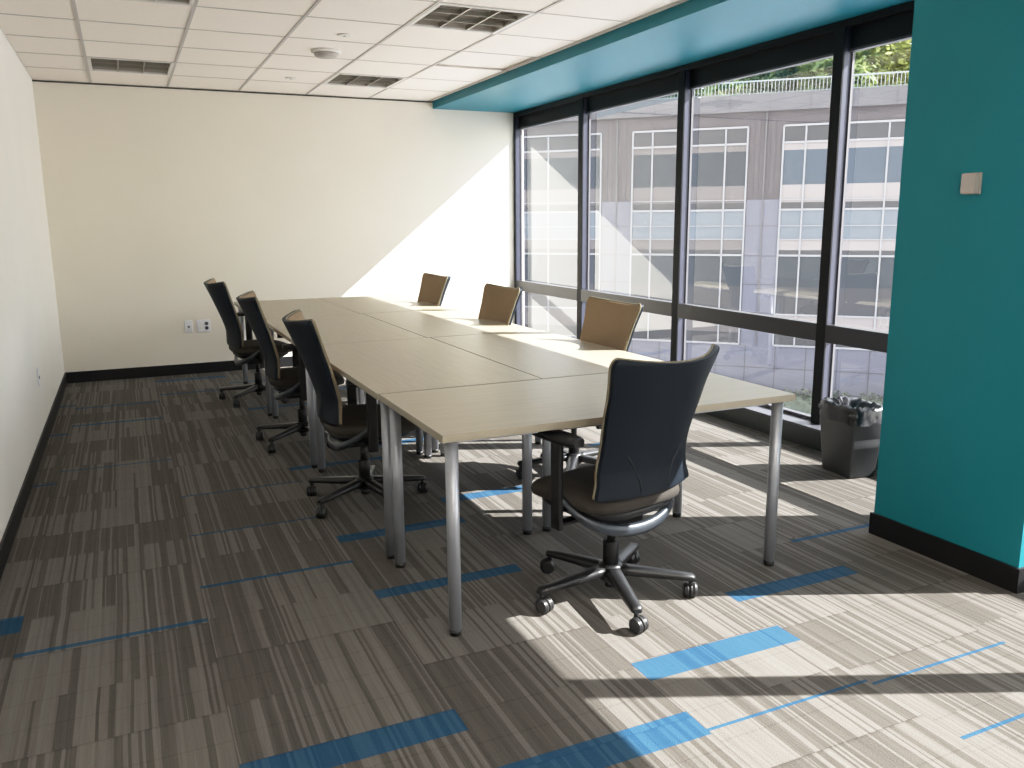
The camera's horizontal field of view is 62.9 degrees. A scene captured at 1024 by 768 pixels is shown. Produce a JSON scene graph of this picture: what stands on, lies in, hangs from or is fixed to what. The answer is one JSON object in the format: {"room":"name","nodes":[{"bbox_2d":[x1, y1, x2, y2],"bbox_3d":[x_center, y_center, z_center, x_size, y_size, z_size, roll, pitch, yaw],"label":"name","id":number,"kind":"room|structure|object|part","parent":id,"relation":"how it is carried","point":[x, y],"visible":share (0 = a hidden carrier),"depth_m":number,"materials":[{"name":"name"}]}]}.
{"room":"conference room","nodes":[
{"label":"conference room","id":0,"kind":"room"},
{"bbox_2d":[0,28,64,541],"bbox_3d":[-1.616,-0.334,1.976,0.120,2.748,11.989,-5,12,-24],"label":"wall","id":1,"kind":"structure","parent":0,"point":[30,338],"depth_m":5.15,"materials":[{"name":"white paint"}]},
{"bbox_2d":[0,373,66,580],"bbox_3d":[-1.540,0.953,2.240,0.012,0.100,11.757,-5,12,-24],"label":"baseboard","id":2,"kind":"structure","parent":1,"relation":"attached to","point":[6,543],"depth_m":4.37,"materials":[{"name":"black"}]},
{"bbox_2d":[37,368,40,386],"bbox_3d":[-3.061,-0.043,5.418,0.010,0.116,0.070,-5,12,-24],"label":"power outlet","id":3,"kind":"object","parent":1,"relation":"attached to","point":[38,375],"visible":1,"depth_m":5.39,"materials":[{"name":"white plastic"}]},
{"bbox_2d":[32,65,523,371],"bbox_3d":[-2.019,-1.546,8.203,4.674,2.748,0.120,-5,12,-24],"label":"wall","id":4,"kind":"structure","parent":0,"point":[153,195],"depth_m":7.89,"materials":[{"name":"white paint"}]},
{"bbox_2d":[65,356,292,382],"bbox_3d":[-2.023,-0.241,8.377,4.344,0.100,0.012,-5,12,-24],"label":"baseboard","id":5,"kind":"structure","parent":4,"relation":"attached to","point":[220,366],"depth_m":7.80,"materials":[{"name":"black rubber"}]},
{"bbox_2d":[184,320,192,332],"bbox_3d":[-3.030,-0.536,7.851,0.068,0.116,0.010,-5,12,-24],"label":"outlet","id":6,"kind":"object","parent":4,"relation":"attached to","point":[188,324],"visible":1,"depth_m":7.85,"materials":[{"name":"white plastic"}]},
{"bbox_2d":[196,319,210,331],"bbox_3d":[-2.909,-0.550,7.905,0.122,0.118,0.011,-5,12,-24],"label":"power outlet","id":7,"kind":"object","parent":4,"relation":"attached to","point":[204,325],"visible":1,"depth_m":7.90,"materials":[{"name":"white plastic"}]},
{"bbox_2d":[32,80,432,102],"bbox_3d":[-2.408,-2.691,7.730,3.539,0.011,0.008,-5,12,-24],"label":"trim","id":8,"kind":"structure","parent":4,"relation":"attached to","point":[32,80],"depth_m":7.63,"materials":[{"name":"grey"}]},
{"bbox_2d":[513,98,588,339],"bbox_3d":[0.372,-1.544,8.419,0.090,2.348,1.487,-5,12,-24],"label":"window","id":9,"kind":"structure","parent":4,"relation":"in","point":[570,110],"depth_m":8.07,"materials":[{"name":"grey metal"}]},
{"bbox_3d":[0.376,-2.645,8.237,0.037,0.118,1.383,-5,12,-24],"label":"head frame","id":10,"kind":"part","parent":9,"relation":"part of","materials":[{"name":"black metal"}]},
{"bbox_2d":[581,74,678,315],"bbox_3d":[0.983,-1.295,7.108,0.087,2.343,1.449,-5,12,-24],"label":"window","id":11,"kind":"structure","parent":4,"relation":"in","point":[666,86],"depth_m":6.98,"materials":[{"name":"grey"}]},
{"bbox_3d":[0.997,-2.389,6.905,0.037,0.118,1.449,-5,12,-24],"label":"head frame","id":12,"kind":"part","parent":11,"relation":"part of","materials":[{"name":"black metal"}]},
{"bbox_2d":[513,0,914,424],"bbox_3d":[2.553,-0.690,3.843,0.175,2.383,11.769,-5,12,-24],"label":"window","id":13,"kind":"structure","parent":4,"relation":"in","point":[821,47],"depth_m":5.38,"materials":[{"name":"grey metal"}]},
{"bbox_3d":[1.633,-2.128,5.543,0.037,0.118,1.449,-5,12,-24],"label":"head frame","id":14,"kind":"part","parent":13,"relation":"part of","materials":[{"name":"black metal"}]},
{"bbox_2d":[825,11,913,397],"bbox_3d":[2.254,-0.773,4.385,0.087,2.343,1.449,-5,12,-24],"label":"window","id":15,"kind":"structure","parent":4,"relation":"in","point":[898,28],"depth_m":4.81,"materials":[{"name":"grey metal"}]},
{"bbox_3d":[2.269,-1.867,4.182,0.037,0.118,1.449,-5,12,-24],"label":"head frame","id":16,"kind":"part","parent":15,"relation":"part of","materials":[{"name":"black metal"}]},
{"bbox_2d":[0,0,688,100],"bbox_3d":[0.043,-1.706,2.476,3.532,0.032,11.769,-5,12,-24],"label":"ceiling","id":17,"kind":"structure","parent":0,"point":[239,45],"depth_m":5.55,"materials":[{"name":"tile"}]},
{"bbox_2d":[87,57,173,75],"bbox_3d":[-2.937,-2.493,6.444,0.590,0.102,0.594,-5,12,-24],"label":"ceiling light","id":18,"kind":"object","parent":17,"relation":"attached to","point":[95,64],"visible":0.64,"depth_m":6.50,"materials":[{"name":"white plastic"}]},
{"bbox_2d":[128,0,194,5],"bbox_3d":[-1.921,-2.075,4.268,0.590,0.102,0.594,-5,12,-24],"label":"ceiling light","id":19,"kind":"object","parent":17,"relation":"attached to","point":[172,2],"visible":1,"depth_m":4.59,"materials":[{"name":"white plastic"}]},
{"bbox_2d":[311,48,340,58],"bbox_3d":[-1.315,-2.333,5.925,0.208,0.048,0.208,-5,12,-24],"label":"smoke detector","id":20,"kind":"object","parent":17,"relation":"attached to","point":[322,53],"visible":1,"depth_m":5.87,"materials":[{"name":"white plastic"}]},
{"bbox_2d":[337,33,351,36],"bbox_3d":[-1.083,-2.254,5.418,0.090,0.013,0.090,-5,12,-24],"label":"sprinkler","id":21,"kind":"object","parent":17,"relation":"attached to","point":[339,34],"visible":1,"depth_m":5.40,"materials":[{"name":"white plastic"}]},
{"bbox_2d":[322,73,406,87],"bbox_3d":[-1.275,-2.651,7.190,0.590,0.102,0.594,-5,12,-24],"label":"ceiling light","id":22,"kind":"object","parent":17,"relation":"attached to","point":[339,79],"visible":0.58,"depth_m":7.26,"materials":[{"name":"white plastic"}]},
{"bbox_2d":[407,3,534,33],"bbox_3d":[-0.258,-2.233,5.013,0.590,0.102,0.594,-5,12,-24],"label":"ceiling light","id":23,"kind":"object","parent":17,"relation":"attached to","point":[444,16],"visible":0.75,"depth_m":5.12,"materials":[{"name":"white plastic"}]},
{"bbox_2d":[0,366,1023,767],"bbox_3d":[0.456,0.801,3.206,4.654,0.001,11.869,-5,12,-24],"label":"floor","id":24,"kind":"structure","parent":0,"point":[174,593],"depth_m":2.99,"materials":[{"name":"carpet"}]},
{"bbox_2d":[203,278,291,406],"bbox_3d":[-2.066,-0.356,6.700,0.690,0.971,0.657,-6,12,-27],"label":"chair","id":25,"kind":"object","parent":24,"relation":"on","point":[249,350],"visible":0.87,"depth_m":6.48,"materials":[{"name":"black fabric"}]},
{"bbox_3d":[-2.272,-0.554,6.536,0.218,0.507,0.520,-6,12,-27],"label":"backrest","id":26,"kind":"part","parent":25,"relation":"part of","materials":[{"name":"black fabric"}]},
{"bbox_3d":[-2.218,0.026,6.767,0.288,0.049,0.060,-1,11,-1],"label":"arm","id":27,"kind":"part","parent":25,"relation":"part of","materials":[{"name":"black plastic"}]},
{"bbox_3d":[-2.096,0.057,6.605,0.060,0.049,0.288,3,12,17],"label":"arm","id":28,"kind":"part","parent":25,"relation":"part of","materials":[{"name":"black plastic"}]},
{"bbox_3d":[-2.174,-0.403,6.930,0.050,0.325,0.024,-6,12,-27],"label":"armrest","id":29,"kind":"part","parent":25,"relation":"part of","materials":[{"name":"black plastic"}]},
{"bbox_3d":[-2.015,-0.295,6.722,0.470,0.075,0.490,-6,12,-27],"label":"seat","id":30,"kind":"part","parent":25,"relation":"part of","materials":[{"name":"brown fabric"}]},
{"bbox_3d":[-1.922,-0.312,6.456,0.050,0.325,0.024,-6,12,-27],"label":"armrest","id":31,"kind":"part","parent":25,"relation":"part of","materials":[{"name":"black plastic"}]},
{"bbox_3d":[-1.909,0.044,6.668,0.133,0.049,0.287,-8,14,-36],"label":"arm","id":32,"kind":"part","parent":25,"relation":"part of","materials":[{"name":"black plastic"}]},
{"bbox_2d":[236,290,344,452],"bbox_3d":[-1.382,-0.106,5.391,0.689,0.971,0.658,-4,12,-18],"label":"chair","id":33,"kind":"object","parent":24,"relation":"on","point":[290,381],"visible":0.82,"depth_m":5.17,"materials":[{"name":"black fabric"}]},
{"bbox_3d":[-1.604,-0.310,5.259,0.218,0.507,0.520,-4,12,-18],"label":"backrest","id":34,"kind":"part","parent":33,"relation":"part of","materials":[{"name":"black fabric"}]},
{"bbox_3d":[-1.532,0.273,5.478,0.288,0.049,0.060,1,11,7],"label":"arm","id":35,"kind":"part","parent":33,"relation":"part of","materials":[{"name":"black plastic"}]},
{"bbox_3d":[-1.434,0.307,5.301,0.060,0.049,0.288,5,12,25],"label":"arm","id":36,"kind":"part","parent":33,"relation":"part of","materials":[{"name":"black plastic"}]},
{"bbox_3d":[-1.450,-0.155,5.634,0.050,0.325,0.024,-4,12,-18],"label":"armrest","id":37,"kind":"part","parent":33,"relation":"part of","materials":[{"name":"black plastic"}]},
{"bbox_3d":[-1.277,-0.058,5.128,0.050,0.325,0.024,-4,12,-18],"label":"armrest","id":38,"kind":"part","parent":33,"relation":"part of","materials":[{"name":"black plastic"}]},
{"bbox_3d":[-1.329,-0.043,5.405,0.470,0.075,0.490,-4,12,-18],"label":"seat","id":39,"kind":"part","parent":33,"relation":"part of","materials":[{"name":"brown fabric"}]},
{"bbox_3d":[-1.233,0.298,5.338,0.288,0.049,0.060,10,15,42],"label":"arm","id":40,"kind":"part","parent":33,"relation":"part of","materials":[{"name":"black plastic"}]},
{"bbox_2d":[234,298,358,415],"bbox_3d":[-1.784,-0.267,6.874,0.737,0.724,1.478,-5,12,-24],"label":"table","id":41,"kind":"object","parent":24,"relation":"on","point":[271,309],"visible":0.32,"depth_m":6.73,"materials":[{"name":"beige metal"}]},
{"bbox_3d":[-2.364,-0.356,7.361,0.045,0.676,0.045,-5,12,-24],"label":"leg","id":42,"kind":"part","parent":41,"relation":"part of","materials":[{"name":"silver metal"}]},
{"bbox_3d":[-1.788,-0.119,6.127,0.045,0.676,0.045,-5,12,-24],"label":"leg","id":43,"kind":"part","parent":41,"relation":"part of","materials":[{"name":"silver metal"}]},
{"bbox_2d":[266,314,425,467],"bbox_3d":[-1.148,-0.015,5.559,0.737,0.724,1.478,-5,12,-24],"label":"table","id":44,"kind":"object","parent":24,"relation":"on","point":[350,328],"visible":0.58,"depth_m":5.24,"materials":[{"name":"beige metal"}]},
{"bbox_3d":[-1.728,-0.104,6.045,0.045,0.676,0.045,-5,12,-24],"label":"leg","id":45,"kind":"part","parent":44,"relation":"part of","materials":[{"name":"silver metal"}]},
{"bbox_3d":[-1.151,0.133,4.811,0.045,0.676,0.045,-5,12,-24],"label":"leg","id":46,"kind":"part","parent":44,"relation":"part of","materials":[{"name":"silver metal"}]},
{"bbox_3d":[-1.145,-0.159,6.307,0.045,0.676,0.045,-5,12,-24],"label":"leg","id":47,"kind":"part","parent":44,"relation":"part of","materials":[{"name":"silver metal"}]},
{"bbox_3d":[-0.569,0.078,5.072,0.045,0.676,0.045,-5,12,-24],"label":"leg","id":48,"kind":"part","parent":44,"relation":"part of","materials":[{"name":"silver metal"}]},
{"bbox_2d":[282,309,427,518],"bbox_3d":[-0.769,0.119,4.216,0.697,0.971,0.646,-5,12,-20],"label":"chair","id":49,"kind":"object","parent":24,"relation":"on","point":[353,424],"visible":0.88,"depth_m":4.02,"materials":[{"name":"black fabric"}]},
{"bbox_3d":[-0.994,-0.084,4.081,0.218,0.507,0.520,-5,12,-20],"label":"backrest","id":50,"kind":"part","parent":49,"relation":"part of","materials":[{"name":"black fabric"}]},
{"bbox_3d":[-0.921,0.492,4.331,0.288,0.049,0.060,3,11,15],"label":"arm","id":51,"kind":"part","parent":49,"relation":"part of","materials":[{"name":"black plastic"}]},
{"bbox_3d":[-0.849,0.528,4.143,0.060,0.049,0.288,7,13,33],"label":"arm","id":52,"kind":"part","parent":49,"relation":"part of","materials":[{"name":"black plastic"}]},
{"bbox_3d":[-0.853,0.069,4.460,0.050,0.325,0.024,-5,12,-20],"label":"armrest","id":53,"kind":"part","parent":49,"relation":"part of","materials":[{"name":"black plastic"}]},
{"bbox_3d":[-0.723,0.180,4.236,0.470,0.075,0.490,-5,12,-20],"label":"seat","id":54,"kind":"part","parent":49,"relation":"part of","materials":[{"name":"brown fabric"}]},
{"bbox_3d":[-0.661,0.165,3.960,0.050,0.325,0.024,-5,12,-20],"label":"armrest","id":55,"kind":"part","parent":49,"relation":"part of","materials":[{"name":"black plastic"}]},
{"bbox_3d":[-0.761,0.467,4.456,0.060,0.049,0.288,-1,11,-3],"label":"arm","id":56,"kind":"part","parent":49,"relation":"part of","materials":[{"name":"black plastic"}]},
{"bbox_3d":[-0.644,0.525,4.152,0.060,0.049,0.288,-9,14,-38],"label":"arm","id":57,"kind":"part","parent":49,"relation":"part of","materials":[{"name":"black plastic"}]},
{"bbox_3d":[-0.590,0.487,4.345,0.288,0.049,0.060,-5,12,-20],"label":"arm","id":58,"kind":"part","parent":49,"relation":"part of","materials":[{"name":"black plastic"}]},
{"bbox_2d":[319,295,450,402],"bbox_3d":[-1.114,-0.333,7.186,0.737,0.724,1.478,-5,12,-24],"label":"table","id":59,"kind":"object","parent":24,"relation":"on","point":[378,303],"visible":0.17,"depth_m":7.00,"materials":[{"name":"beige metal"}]},
{"bbox_2d":[313,338,540,558],"bbox_3d":[-0.512,0.237,4.243,0.737,0.724,1.478,-5,12,-24],"label":"table","id":60,"kind":"object","parent":24,"relation":"on","point":[377,368],"visible":0.71,"depth_m":3.85,"materials":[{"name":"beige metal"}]},
{"bbox_3d":[-1.091,0.148,4.730,0.045,0.676,0.045,-5,12,-24],"label":"leg","id":61,"kind":"part","parent":60,"relation":"part of","materials":[{"name":"silver metal"}]},
{"bbox_3d":[-0.515,0.385,3.496,0.045,0.676,0.045,-5,12,-24],"label":"leg","id":62,"kind":"part","parent":60,"relation":"part of","materials":[{"name":"silver metal"}]},
{"bbox_3d":[-0.509,0.093,4.991,0.045,0.676,0.045,-5,12,-24],"label":"leg","id":63,"kind":"part","parent":60,"relation":"part of","materials":[{"name":"silver metal"}]},
{"bbox_3d":[0.067,0.330,3.757,0.045,0.676,0.045,-5,12,-24],"label":"leg","id":64,"kind":"part","parent":60,"relation":"part of","materials":[{"name":"silver metal"}]},
{"bbox_2d":[417,272,450,305],"bbox_3d":[-0.838,-0.424,7.005,0.654,0.971,0.656,-6,12,-27],"label":"chair","id":65,"kind":"object","parent":24,"relation":"on","point":[433,287],"visible":0.27,"depth_m":7.12,"materials":[{"name":"brown fabric"}]},
{"bbox_3d":[-0.637,-0.666,7.048,0.218,0.507,0.520,-6,12,-27],"label":"backrest","id":66,"kind":"part","parent":65,"relation":"part of","materials":[{"name":"black fabric"}]},
{"bbox_2d":[364,309,535,452],"bbox_3d":[-0.476,-0.080,5.866,0.737,0.724,1.478,-5,12,-24],"label":"table","id":67,"kind":"object","parent":24,"relation":"on","point":[443,322],"visible":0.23,"depth_m":5.64,"materials":[{"name":"beige laminate"}]},
{"bbox_3d":[-0.479,0.068,5.118,0.045,0.676,0.045,-5,12,-24],"label":"leg","id":68,"kind":"part","parent":67,"relation":"part of","materials":[{"name":"silver metal"}]},
{"bbox_2d":[478,283,522,325],"bbox_3d":[-0.260,-0.172,5.687,0.675,0.971,0.661,-6,12,-27],"label":"chair","id":69,"kind":"object","parent":24,"relation":"on","point":[499,303],"visible":0.26,"depth_m":5.82,"materials":[{"name":"brown fabric"}]},
{"bbox_3d":[-0.064,-0.419,5.761,0.218,0.507,0.520,-6,12,-27],"label":"backrest","id":70,"kind":"part","parent":69,"relation":"part of","materials":[{"name":"black fabric"}]},
{"bbox_2d":[431,330,660,531],"bbox_3d":[0.162,0.173,4.546,0.737,0.724,1.478,-5,12,-24],"label":"table","id":71,"kind":"object","parent":24,"relation":"on","point":[541,354],"visible":0.5,"depth_m":4.33,"materials":[{"name":"beige laminate"}]},
{"bbox_3d":[-0.417,0.085,5.033,0.045,0.676,0.045,-5,12,-24],"label":"leg","id":72,"kind":"part","parent":71,"relation":"part of","materials":[{"name":"silver metal"}]},
{"bbox_3d":[0.159,0.321,3.798,0.045,0.676,0.045,-5,12,-24],"label":"leg","id":73,"kind":"part","parent":71,"relation":"part of","materials":[{"name":"silver metal"}]},
{"bbox_2d":[516,296,643,478],"bbox_3d":[0.357,0.029,4.637,0.672,0.971,0.659,-6,12,-26],"label":"chair","id":74,"kind":"object","parent":24,"relation":"on","point":[608,323],"visible":0.35,"depth_m":4.68,"materials":[{"name":"brown fabric"}]},
{"bbox_3d":[0.173,0.420,4.662,0.288,0.049,0.060,-2,11,-8],"label":"arm","id":75,"kind":"part","parent":74,"relation":"part of","materials":[{"name":"black plastic"}]},
{"bbox_3d":[0.317,0.447,4.519,0.060,0.049,0.288,1,11,9],"label":"arm","id":76,"kind":"part","parent":74,"relation":"part of","materials":[{"name":"black plastic"}]},
{"bbox_3d":[0.500,0.428,4.609,0.288,0.049,0.060,5,12,27],"label":"arm","id":77,"kind":"part","parent":74,"relation":"part of","materials":[{"name":"black plastic"}]},
{"bbox_3d":[0.469,0.389,4.807,0.288,0.049,0.060,-11,15,-44],"label":"arm","id":78,"kind":"part","parent":74,"relation":"part of","materials":[{"name":"black plastic"}]},
{"bbox_3d":[0.567,-0.213,4.681,0.218,0.507,0.520,-6,12,-26],"label":"backrest","id":79,"kind":"part","parent":74,"relation":"part of","materials":[{"name":"black fabric"}]},
{"bbox_2d":[380,373,795,636],"bbox_3d":[0.297,0.396,3.398,1.478,0.724,0.737,-5,12,-24],"label":"table","id":80,"kind":"object","parent":24,"relation":"on","point":[453,416],"visible":0.86,"depth_m":3.21,"materials":[{"name":"beige laminate"}]},
{"bbox_3d":[-0.465,0.403,3.402,0.045,0.676,0.045,-5,12,-24],"label":"leg","id":81,"kind":"part","parent":80,"relation":"part of","materials":[{"name":"silver metal"}]},
{"bbox_3d":[-0.198,0.513,2.830,0.045,0.676,0.045,-5,12,-24],"label":"leg","id":82,"kind":"part","parent":80,"relation":"part of","materials":[{"name":"silver metal"}]},
{"bbox_3d":[0.412,0.127,3.083,1.333,0.024,0.025,-5,12,-24],"label":"under frame","id":83,"kind":"part","parent":80,"relation":"part of","materials":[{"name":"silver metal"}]},
{"bbox_3d":[0.792,0.284,3.966,0.045,0.676,0.045,-5,12,-24],"label":"leg","id":84,"kind":"part","parent":80,"relation":"part of","materials":[{"name":"silver metal"}]},
{"bbox_3d":[1.059,0.393,3.394,0.045,0.676,0.045,-5,12,-24],"label":"leg","id":85,"kind":"part","parent":80,"relation":"part of","materials":[{"name":"silver metal"}]},
{"bbox_2d":[531,343,719,633],"bbox_3d":[0.374,0.329,3.100,0.638,0.971,0.699,-9,14,-37],"label":"chair","id":86,"kind":"object","parent":24,"relation":"on","point":[639,469],"visible":0.99,"depth_m":2.91,"materials":[{"name":"black fabric"}]},
{"bbox_3d":[0.158,0.358,2.944,0.024,0.325,0.050,-9,14,-37],"label":"armrest","id":87,"kind":"part","parent":86,"relation":"part of","materials":[{"name":"black plastic"}]},
{"bbox_3d":[0.222,0.724,3.103,0.288,0.049,0.060,-6,13,-28],"label":"arm","id":88,"kind":"part","parent":86,"relation":"part of","materials":[{"name":"black plastic"}]},
{"bbox_3d":[0.248,0.685,3.302,0.288,0.049,0.060,10,15,42],"label":"arm","id":89,"kind":"part","parent":86,"relation":"part of","materials":[{"name":"black plastic"}]},
{"bbox_3d":[0.350,0.385,3.150,0.490,0.075,0.470,-9,14,-37],"label":"seat","id":90,"kind":"part","parent":86,"relation":"part of","materials":[{"name":"brown fabric"}]},
{"bbox_3d":[0.406,0.739,3.017,0.060,0.049,0.288,-2,11,-10],"label":"arm","id":91,"kind":"part","parent":86,"relation":"part of","materials":[{"name":"black plastic"}]},
{"bbox_3d":[0.449,0.676,3.339,0.060,0.049,0.288,5,12,25],"label":"arm","id":92,"kind":"part","parent":86,"relation":"part of","materials":[{"name":"black plastic"}]},
{"bbox_3d":[0.526,0.141,2.872,0.520,0.507,0.218,-9,14,-37],"label":"backrest","id":93,"kind":"part","parent":86,"relation":"part of","materials":[{"name":"black fabric"}]},
{"bbox_3d":[0.547,0.710,3.162,0.288,0.049,0.060,1,11,7],"label":"arm","id":94,"kind":"part","parent":86,"relation":"part of","materials":[{"name":"black plastic"}]},
{"bbox_2d":[818,395,882,478],"bbox_3d":[1.887,0.293,4.679,0.244,0.412,0.343,-4,12,-16],"label":"waste bin","id":95,"kind":"object","parent":24,"relation":"on","point":[850,427],"visible":0.91,"depth_m":4.59,"materials":[{"name":"grey plastic"}]},
{"bbox_2d":[433,0,912,112],"bbox_3d":[2.103,-1.876,3.405,0.995,0.120,11.769,-5,12,-24],"label":"ceiling","id":96,"kind":"structure","parent":0,"point":[690,31],"depth_m":5.48,"materials":[{"name":"teal paint"}]},
{"bbox_2d":[739,406,820,432],"bbox_3d":[2.503,0.494,4.046,0.225,0.016,11.769,-5,12,-24],"label":"sill","id":97,"kind":"structure","parent":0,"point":[798,421],"depth_m":5.42,"materials":[{"name":"grey"}]},
{"bbox_2d":[704,408,878,469],"bbox_3d":[2.506,0.559,4.060,0.220,0.118,11.769,-5,12,-24],"label":"baseboard","id":98,"kind":"structure","parent":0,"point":[799,435],"depth_m":5.54,"materials":[{"name":"black metal"}]},
{"bbox_2d":[874,0,1023,567],"bbox_3d":[2.179,-0.539,3.438,0.902,2.518,0.682,-5,12,-24],"label":"wall pillar","id":99,"kind":"structure","parent":0,"point":[951,457],"depth_m":3.29,"materials":[{"name":"teal paint"}]},
{"bbox_2d":[868,512,1023,593],"bbox_3d":[2.130,0.653,3.644,0.799,0.098,0.706,-5,12,-24],"label":"baseboard","id":100,"kind":"structure","parent":99,"relation":"attached to","point":[1006,576],"depth_m":3.43,"materials":[{"name":"black rubber"}]},
{"bbox_2d":[960,172,982,193],"bbox_3d":[1.751,-0.765,3.196,0.034,0.080,0.068,-5,12,-24],"label":"thermostat","id":101,"kind":"object","parent":99,"relation":"attached to","point":[971,183],"visible":1,"depth_m":3.18,"materials":[{"name":"grey plastic"}]},
{"bbox_3d":[1.762,-0.766,3.201,0.010,0.080,0.068,-5,12,-24],"label":"plate","id":102,"kind":"part","parent":101,"relation":"part of","materials":[{"name":"grey plastic"}]},
{"label":"outside","id":103,"kind":"structure","parent":0,"visible":0},
{"bbox_3d":[41.672,4.133,48.249,105.600,0.300,170.000,-5,12,-24],"label":"ground","id":104,"kind":"structure","parent":103,"visible":0},
{"bbox_2d":[524,86,907,403],"bbox_3d":[17.344,-6.800,61.273,126.000,27.160,2.468,4,12,21],"label":"office building","id":105,"kind":"structure","parent":104,"relation":"on","point":[759,161],"depth_m":60.11,"materials":[{"name":"grey concrete"}]},
{"bbox_3d":[7.882,-3.774,64.578,2.240,20.090,0.070,4,12,21],"label":"pier panel","id":106,"kind":"part","parent":105,"relation":"part of","materials":[{"name":"grey concrete"}]},
{"bbox_3d":[17.254,-19.580,58.787,126.000,1.120,2.450,4,12,21],"label":"cornice","id":107,"kind":"part","parent":105,"relation":"part of","materials":[{"name":"concrete"}]},
{"bbox_3d":[17.727,-3.122,60.867,2.240,20.090,0.070,4,12,21],"label":"pier panel","id":108,"kind":"part","parent":105,"relation":"part of","materials":[{"name":"grey concrete"}]},
{"bbox_2d":[652,71,908,99],"bbox_3d":[21.498,-20.147,56.087,66.444,0.966,0.104,4,12,21],"label":"terrace railing","id":109,"kind":"object","parent":105,"relation":"on","point":[897,72],"visible":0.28,"depth_m":56.97,"materials":[{"name":"grey metal"}]},
{"bbox_2d":[782,387,850,414],"bbox_3d":[21.076,1.246,58.169,4.644,1.863,1.435,4,12,21],"label":"hedge","id":110,"kind":"object","parent":104,"relation":"on","point":[803,402],"visible":0.44,"depth_m":58.08,"materials":[{"name":"green plant"}]},
{"bbox_2d":[859,392,882,405],"bbox_3d":[25.756,1.567,56.415,4.622,1.836,1.500,4,12,21],"label":"hedge","id":111,"kind":"object","parent":104,"relation":"on","point":[879,401],"visible":0.09,"depth_m":56.62,"materials":[{"name":"green plant"}]},
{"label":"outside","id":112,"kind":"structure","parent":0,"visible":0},
{"bbox_3d":[33.556,-24.434,81.303,98.000,0.550,55.580,4,12,21],"label":"ground","id":113,"kind":"structure","parent":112,"visible":0},
{"bbox_2d":[648,86,723,100],"bbox_3d":[13.578,-25.127,68.265,8.728,8.228,10.796,-11,15,-44],"label":"tree","id":114,"kind":"object","parent":113,"relation":"on","point":[669,96],"visible":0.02,"depth_m":66.75,"materials":[{"name":"green plant"}]},
{"bbox_2d":[695,72,779,97],"bbox_3d":[17.072,-24.199,63.334,9.507,8.489,9.167,-5,12,-24],"label":"tree","id":115,"kind":"object","parent":113,"relation":"on","point":[753,85],"visible":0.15,"depth_m":61.61,"materials":[{"name":"green plant"}]},
{"bbox_2d":[750,65,818,94],"bbox_3d":[20.763,-24.682,63.269,8.948,9.533,8.777,-5,12,-24],"label":"tree","id":116,"kind":"object","parent":113,"relation":"on","point":[780,74],"visible":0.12,"depth_m":62.66,"materials":[{"name":"green plant"}]},
{"bbox_2d":[796,47,895,91],"bbox_3d":[23.616,-23.222,59.789,7.168,7.521,7.853,-1,11,-1],"label":"tree","id":117,"kind":"object","parent":113,"relation":"on","point":[824,67],"visible":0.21,"depth_m":58.34,"materials":[{"name":"green plant"}]},
{"bbox_2d":[792,39,911,91],"bbox_3d":[25.483,-23.935,60.597,8.846,8.835,7.390,-2,11,-8],"label":"tree","id":118,"kind":"object","parent":113,"relation":"on","point":[902,63],"visible":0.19,"depth_m":58.75,"materials":[{"name":"green plant"}]}
]}

